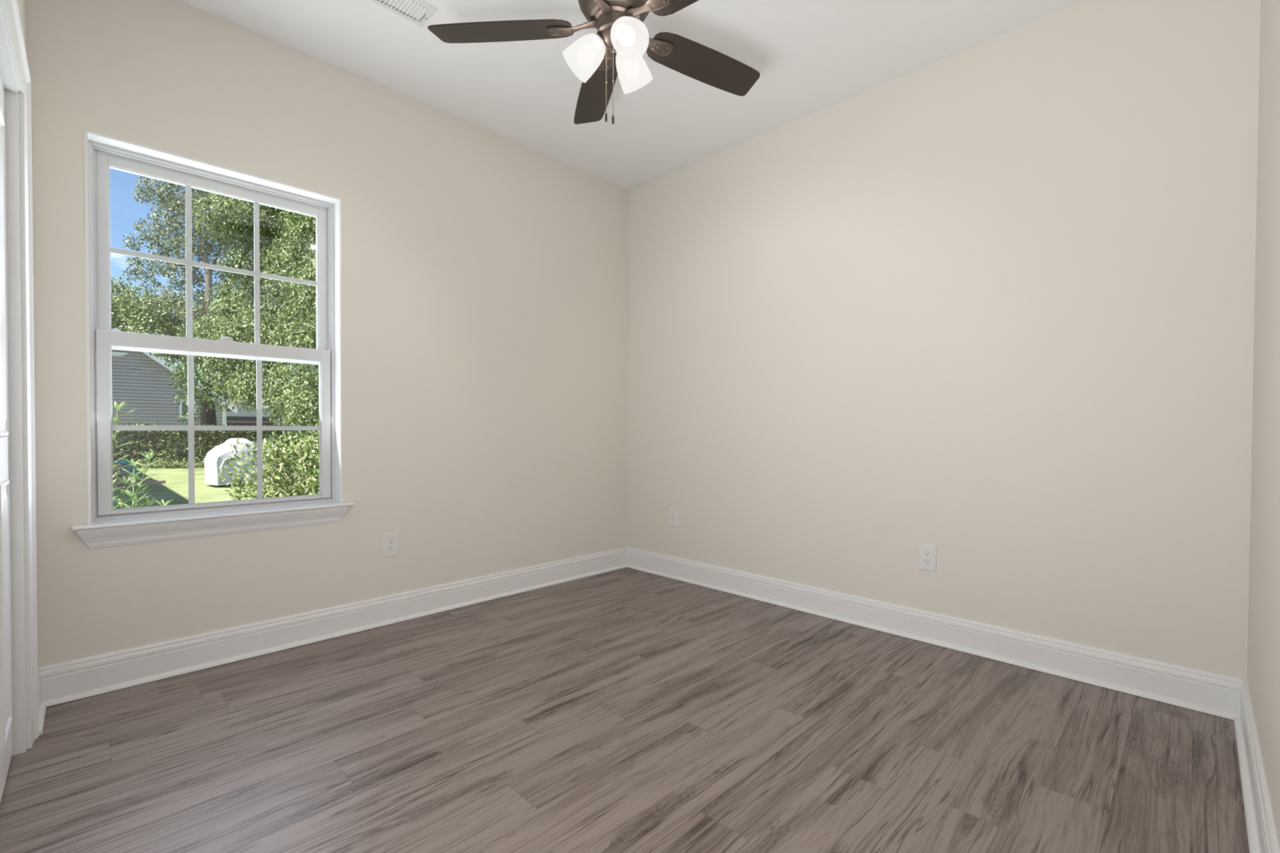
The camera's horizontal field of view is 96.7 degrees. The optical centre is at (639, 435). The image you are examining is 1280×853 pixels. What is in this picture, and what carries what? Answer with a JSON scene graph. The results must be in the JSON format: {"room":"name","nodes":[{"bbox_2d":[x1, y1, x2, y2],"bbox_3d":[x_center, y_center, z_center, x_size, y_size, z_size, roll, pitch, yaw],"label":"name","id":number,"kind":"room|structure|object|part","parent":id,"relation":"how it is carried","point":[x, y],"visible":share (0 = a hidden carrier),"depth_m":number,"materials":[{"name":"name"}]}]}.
{"room":"empty bedroom","nodes":[
{"label":"empty bedroom","id":0,"kind":"room"},
{"bbox_2d":[17,0,26,716],"bbox_3d":[-1.127,-0.370,0.862,0.115,2.740,3.130,-1,1,-44],"label":"wall","id":1,"kind":"structure","parent":0,"point":[22,5],"depth_m":1.86,"materials":[{"name":"white paint"}]},
{"bbox_2d":[0,75,12,803],"bbox_3d":[-1.394,-0.021,1.166,0.042,2.007,1.522,-1,1,-44],"label":"door","id":2,"kind":"structure","parent":1,"relation":"in","point":[6,678],"depth_m":1.59,"materials":[{"name":"white paint"}]},
{"bbox_3d":[-1.780,-0.454,1.585,0.008,0.920,0.222,-1,1,-44],"label":"panel","id":3,"kind":"part","parent":2,"relation":"part of","materials":[{"name":"white paint"}]},
{"bbox_3d":[-1.784,0.486,1.599,0.008,0.720,0.222,-1,1,-44],"label":"panel","id":4,"kind":"part","parent":2,"relation":"part of","materials":[{"name":"white paint"}]},
{"bbox_2d":[0,8,26,755],"bbox_3d":[-1.409,-0.028,1.157,0.115,2.045,1.578,-1,1,-44],"label":"trim","id":5,"kind":"structure","parent":1,"relation":"attached to","point":[8,80],"depth_m":1.74,"materials":[{"name":"white paint"}]},
{"bbox_2d":[0,0,38,749],"bbox_3d":[-1.359,-0.069,1.205,0.023,2.125,1.754,-1,1,-44],"label":"trim","id":6,"kind":"structure","parent":1,"relation":"attached to","point":[9,8],"depth_m":1.78,"materials":[{"name":"white paint"}]},
{"bbox_2d":[37,668,46,735],"bbox_3d":[-2.068,0.908,1.956,0.031,0.143,0.283,-1,1,-44],"label":"baseboard","id":7,"kind":"structure","parent":1,"relation":"attached to","point":[42,706],"depth_m":1.98,"materials":[{"name":"white paint"}]},
{"bbox_2d":[26,0,628,666],"bbox_3d":[-1.738,-0.198,2.580,0.150,3.140,4.850,1,1,44],"label":"wall","id":8,"kind":"structure","parent":0,"point":[485,273],"depth_m":2.86,"materials":[{"name":"white paint"}]},
{"bbox_2d":[71,128,355,548],"bbox_3d":[-1.796,-0.360,2.483,0.189,1.567,0.976,1,1,44],"label":"window","id":9,"kind":"structure","parent":8,"relation":"in","point":[107,526],"depth_m":2.43,"materials":[{"name":"white paint"}]},
{"bbox_3d":[-1.845,-0.740,2.527,0.027,0.735,0.818,1,1,44],"label":"sash","id":10,"kind":"part","parent":9,"relation":"part of","materials":[{"name":"white plastic"}]},
{"bbox_3d":[-1.825,-0.053,2.514,0.026,0.724,0.832,1,1,44],"label":"sash","id":11,"kind":"part","parent":9,"relation":"part of","materials":[{"name":"white plastic"}]},
{"bbox_2d":[37,546,626,706],"bbox_3d":[-1.125,0.896,3.095,0.031,0.143,2.972,1,1,44],"label":"baseboard","id":12,"kind":"structure","parent":8,"relation":"attached to","point":[64,682],"depth_m":2.60,"materials":[{"name":"white paint"}]},
{"bbox_2d":[382,531,398,557],"bbox_3d":[-1.288,0.564,2.939,0.009,0.123,0.079,1,1,44],"label":"electrical outlet","id":13,"kind":"object","parent":8,"relation":"attached to","point":[390,540],"visible":1,"depth_m":2.94,"materials":[{"name":"white plastic"}]},
{"bbox_2d":[387,545,394,551],"bbox_3d":[-1.286,0.583,2.938,0.003,0.027,0.034,1,1,44],"label":"receptacle","id":14,"kind":"object","parent":13,"relation":"attached to","point":[390,548],"depth_m":2.94,"materials":[{"name":"white plastic"}]},
{"bbox_2d":[387,537,394,543],"bbox_3d":[-1.286,0.544,2.937,0.003,0.027,0.034,1,1,44],"label":"receptacle","id":15,"kind":"object","parent":13,"relation":"attached to","point":[390,540],"depth_m":2.94,"materials":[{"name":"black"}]},
{"bbox_2d":[0,567,1249,852],"bbox_3d":[-0.556,1.045,1.410,3.290,0.100,4.820,1,1,44],"label":"floor","id":16,"kind":"structure","parent":0,"point":[623,710],"depth_m":1.81,"materials":[{"name":"grey wood"}]},
{"bbox_2d":[178,0,1084,189],"bbox_3d":[-0.576,-1.806,1.420,3.410,0.120,4.850,1,1,44],"label":"ceiling","id":17,"kind":"structure","parent":0,"point":[810,56],"depth_m":2.66,"materials":[{"name":"white paint"}]},
{"bbox_2d":[369,0,438,26],"bbox_3d":[-0.995,-1.755,2.289,0.150,0.011,0.310,1,1,44],"label":"ceiling vent","id":18,"kind":"object","parent":17,"relation":"in","point":[418,12],"visible":1,"depth_m":2.34,"materials":[{"name":"white plastic"}]},
{"bbox_2d":[427,0,759,124],"bbox_3d":[-0.051,-1.419,1.980,1.227,0.667,1.253,1,1,44],"label":"ceiling fan","id":19,"kind":"object","parent":17,"relation":"hanging from","point":[621,29],"visible":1,"depth_m":2.03,"materials":[{"name":"brown wood"}]},
{"bbox_3d":[-0.487,-1.432,2.017,0.502,0.035,0.140,0,1,4],"label":"blade","id":20,"kind":"part","parent":19,"relation":"part of","materials":[{"name":"brown wood"}]},
{"bbox_3d":[-0.234,-1.433,2.001,0.185,0.032,0.061,0,1,4],"label":"blade arm","id":21,"kind":"part","parent":19,"relation":"part of","materials":[{"name":"brown metal"}]},
{"bbox_3d":[-0.196,-1.327,2.002,0.151,0.149,0.118,0,1,0],"label":"lamp shade","id":22,"kind":"part","parent":19,"relation":"part of","materials":[{"name":"white glass"}]},
{"bbox_3d":[-0.184,-1.436,2.378,0.140,0.035,0.502,0,1,-14],"label":"blade","id":23,"kind":"part","parent":19,"relation":"part of","materials":[{"name":"brown wood"}]},
{"bbox_3d":[-0.145,-1.430,1.853,0.061,0.032,0.185,1,1,22],"label":"blade arm","id":24,"kind":"part","parent":19,"relation":"part of","materials":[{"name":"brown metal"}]},
{"bbox_3d":[-0.121,-1.434,2.132,0.061,0.032,0.185,0,1,-14],"label":"blade arm","id":25,"kind":"part","parent":19,"relation":"part of","materials":[{"name":"brown metal"}]},
{"bbox_3d":[-0.112,-1.261,1.992,0.016,0.265,0.004,0,1,0],"label":"pull chain","id":26,"kind":"part","parent":19,"relation":"part of","materials":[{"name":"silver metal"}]},
{"bbox_3d":[-0.092,-1.241,1.980,0.004,0.257,0.009,1,1,20],"label":"pull chain","id":27,"kind":"part","parent":19,"relation":"part of","materials":[{"name":"silver metal"}]},
{"bbox_3d":[-0.044,-1.325,1.887,0.149,0.149,0.126,1,1,44],"label":"lamp shade","id":28,"kind":"part","parent":19,"relation":"part of","materials":[{"name":"white glass"}]},
{"bbox_3d":[-0.029,-1.327,2.083,0.120,0.149,0.150,1,1,44],"label":"lamp shade","id":29,"kind":"part","parent":19,"relation":"part of","materials":[{"name":"white glass"}]},
{"bbox_3d":[0.027,-1.430,1.896,0.187,0.032,0.063,1,1,44],"label":"blade arm","id":30,"kind":"part","parent":19,"relation":"part of","materials":[{"name":"brown metal"}]},
{"bbox_3d":[0.039,-1.433,2.065,0.185,0.032,0.061,0,1,-32],"label":"blade arm","id":31,"kind":"part","parent":19,"relation":"part of","materials":[{"name":"brown metal"}]},
{"bbox_3d":[0.220,-1.425,1.731,0.502,0.035,0.140,1,1,40],"label":"blade","id":32,"kind":"part","parent":19,"relation":"part of","materials":[{"name":"brown wood"}]},
{"bbox_3d":[0.253,-1.432,2.201,0.502,0.035,0.140,0,1,-32],"label":"blade","id":33,"kind":"part","parent":19,"relation":"part of","materials":[{"name":"brown wood"}]},
{"bbox_2d":[626,0,1260,679],"bbox_3d":[1.060,-0.344,3.102,3.106,2.840,0.120,1,1,44],"label":"wall","id":34,"kind":"structure","parent":0,"point":[990,304],"depth_m":2.53,"materials":[{"name":"white paint"}]},
{"bbox_2d":[668,506,677,526],"bbox_3d":[0.222,0.551,3.845,0.079,0.123,0.009,1,1,44],"label":"electrical outlet","id":35,"kind":"object","parent":34,"relation":"attached to","point":[673,512],"visible":1,"depth_m":3.84,"materials":[{"name":"white plastic"}]},
{"bbox_2d":[918,543,937,571],"bbox_3d":[1.371,0.582,2.716,0.079,0.123,0.009,1,1,44],"label":"electrical outlet","id":36,"kind":"object","parent":34,"relation":"attached to","point":[926,553],"visible":1,"depth_m":2.71,"materials":[{"name":"white plastic"}]},
{"bbox_2d":[923,558,930,564],"bbox_3d":[1.369,0.602,2.714,0.034,0.027,0.003,1,1,44],"label":"receptacle","id":37,"kind":"object","parent":36,"relation":"attached to","point":[926,561],"depth_m":2.71,"materials":[{"name":"white plastic"}]},
{"bbox_2d":[923,550,931,556],"bbox_3d":[1.369,0.562,2.713,0.034,0.027,0.003,1,1,44],"label":"receptacle","id":38,"kind":"object","parent":36,"relation":"attached to","point":[926,553],"depth_m":2.71,"materials":[{"name":"white plastic"}]},
{"bbox_2d":[626,546,1244,719],"bbox_3d":[1.002,0.905,3.067,3.106,0.143,0.031,1,1,44],"label":"baseboard","id":39,"kind":"structure","parent":34,"relation":"attached to","point":[1197,690],"depth_m":2.54,"materials":[{"name":"white paint"}]},
{"bbox_2d":[1247,0,1279,851],"bbox_3d":[0.599,-0.305,0.331,0.120,2.840,4.720,1,1,44],"label":"wall","id":40,"kind":"structure","parent":0,"point":[1264,605],"depth_m":1.54,"materials":[{"name":"white paint"}]},
{"bbox_2d":[1233,680,1279,852],"bbox_3d":[1.044,0.937,0.916,0.031,0.143,3.040,1,1,44],"label":"baseboard","id":41,"kind":"structure","parent":40,"relation":"attached to","point":[1260,827],"depth_m":1.51,"materials":[{"name":"white paint"}]},
{"label":"outside","id":42,"kind":"structure","parent":0,"visible":0},
{"bbox_2d":[112,447,319,509],"bbox_3d":[-39.439,0.331,49.843,119.840,0.200,130.000,1,1,44],"label":"lawn","id":43,"kind":"structure","parent":42,"point":[175,488],"depth_m":10.19,"materials":[{"name":"green plant"}]},
{"bbox_2d":[112,464,133,488],"bbox_3d":[-9.618,0.737,10.132,0.650,0.420,0.840,1,1,44],"label":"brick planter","id":44,"kind":"object","parent":43,"relation":"on","point":[121,484],"visible":0.24,"depth_m":10.15,"materials":[{"name":"brick"}]},
{"bbox_3d":[-9.565,0.640,10.219,0.380,0.230,0.380,1,1,44],"label":"pot","id":45,"kind":"part","parent":44,"relation":"part of","materials":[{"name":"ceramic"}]},
{"bbox_2d":[113,460,136,475],"bbox_3d":[-10.137,0.705,11.133,0.329,0.448,0.418,1,1,44],"label":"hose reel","id":46,"kind":"object","parent":43,"relation":"on","point":[124,463],"visible":0.32,"depth_m":11.12,"materials":[{"name":"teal plastic"}]},
{"bbox_2d":[111,401,173,508],"bbox_3d":[-2.913,0.446,3.256,0.402,1.269,0.726,0,1,-34],"label":"oleander","id":47,"kind":"object","parent":43,"relation":"on","point":[134,496],"visible":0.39,"depth_m":3.12,"materials":[{"name":"green plant"}]},
{"bbox_3d":[-2.849,0.476,3.039,0.127,1.211,0.013,0,1,-1],"label":"stem","id":48,"kind":"part","parent":47,"relation":"part of","materials":[{"name":"green plant"}]},
{"bbox_3d":[-2.820,0.670,3.064,0.134,0.821,0.012,0,1,14],"label":"stem","id":49,"kind":"part","parent":47,"relation":"part of","materials":[{"name":"green plant"}]},
{"bbox_3d":[-2.956,0.637,3.316,0.014,0.884,0.510,0,1,-40],"label":"stem","id":50,"kind":"part","parent":47,"relation":"part of","materials":[{"name":"green plant"}]},
{"bbox_3d":[-2.977,0.617,3.271,0.402,0.924,0.277,1,1,44],"label":"stem","id":51,"kind":"part","parent":47,"relation":"part of","materials":[{"name":"green plant"}]},
{"bbox_2d":[134,480,165,484],"bbox_3d":[-9.542,0.905,10.955,0.388,0.060,0.631,1,1,44],"label":"stepping stone","id":52,"kind":"object","parent":43,"relation":"on","point":[145,482],"visible":0.6,"depth_m":10.92,"materials":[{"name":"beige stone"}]},
{"bbox_2d":[111,274,230,373],"bbox_3d":[-25.891,-3.934,29.948,8.224,9.233,4.840,0,1,-15],"label":"tree","id":53,"kind":"object","parent":43,"relation":"on","point":[123,304],"visible":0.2,"depth_m":29.22,"materials":[{"name":"green plant"}]},
{"bbox_2d":[111,327,237,458],"bbox_3d":[-19.340,-1.439,20.815,5.550,4.370,6.640,1,1,44],"label":"house","id":54,"kind":"structure","parent":43,"relation":"on","point":[149,393],"depth_m":19.65,"materials":[{"name":"grey"}]},
{"bbox_2d":[111,351,127,355],"bbox_3d":[-17.567,-2.733,19.058,0.074,0.135,0.600,1,1,44],"label":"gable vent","id":55,"kind":"object","parent":54,"relation":"attached to","point":[113,353],"depth_m":19.10,"materials":[{"name":"white"}]},
{"bbox_3d":[-16.224,-0.940,20.435,0.010,0.490,0.360,1,1,44],"label":"glass","id":56,"kind":"part","parent":54,"relation":"part of","materials":[{"name":"green"}]},
{"bbox_3d":[-15.511,-0.193,21.221,0.075,1.900,0.110,1,1,44],"label":"corner trim","id":57,"kind":"part","parent":54,"relation":"part of","materials":[{"name":"white"}]},
{"bbox_2d":[121,176,262,390],"bbox_3d":[-20.498,-6.405,26.156,5.495,14.333,3.618,0,1,-31],"label":"tree","id":58,"kind":"object","parent":43,"relation":"on","point":[206,248],"visible":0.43,"depth_m":25.89,"materials":[{"name":"green plant"}]},
{"bbox_2d":[112,422,319,468],"bbox_3d":[-11.735,0.242,15.352,10.618,1.254,1.470,0,1,-8],"label":"hedge","id":59,"kind":"object","parent":43,"relation":"on","point":[165,450],"visible":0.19,"depth_m":15.04,"materials":[{"name":"green plant"}]},
{"bbox_2d":[149,189,319,450],"bbox_3d":[-9.288,-3.164,14.602,10.261,8.223,4.510,1,1,28],"label":"tree","id":60,"kind":"object","parent":43,"relation":"on","point":[291,236],"visible":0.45,"depth_m":12.83,"materials":[{"name":"green plant"}]},
{"bbox_2d":[204,438,275,487],"bbox_3d":[-7.619,0.497,10.893,0.692,0.894,1.075,1,1,36],"label":"covered grill","id":61,"kind":"object","parent":43,"relation":"on","point":[213,459],"visible":0.55,"depth_m":10.51,"materials":[{"name":"white fabric"}]},
{"bbox_2d":[214,386,316,443],"bbox_3d":[-21.296,-1.172,33.918,4.800,3.432,7.192,1,1,44],"label":"house","id":62,"kind":"structure","parent":43,"relation":"on","point":[243,417],"depth_m":30.96,"materials":[{"name":"grey"}]},
{"bbox_3d":[-21.260,-0.745,31.081,0.040,0.083,2.146,1,1,44],"label":"rail","id":63,"kind":"part","parent":62,"relation":"part of","materials":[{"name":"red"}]},
{"bbox_2d":[217,423,319,501],"bbox_3d":[-2.729,0.508,5.350,2.010,1.357,1.515,0,1,-3],"label":"flowering bush","id":64,"kind":"object","parent":43,"relation":"on","point":[295,489],"visible":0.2,"depth_m":5.03,"materials":[{"name":"green plant"}]}
]}

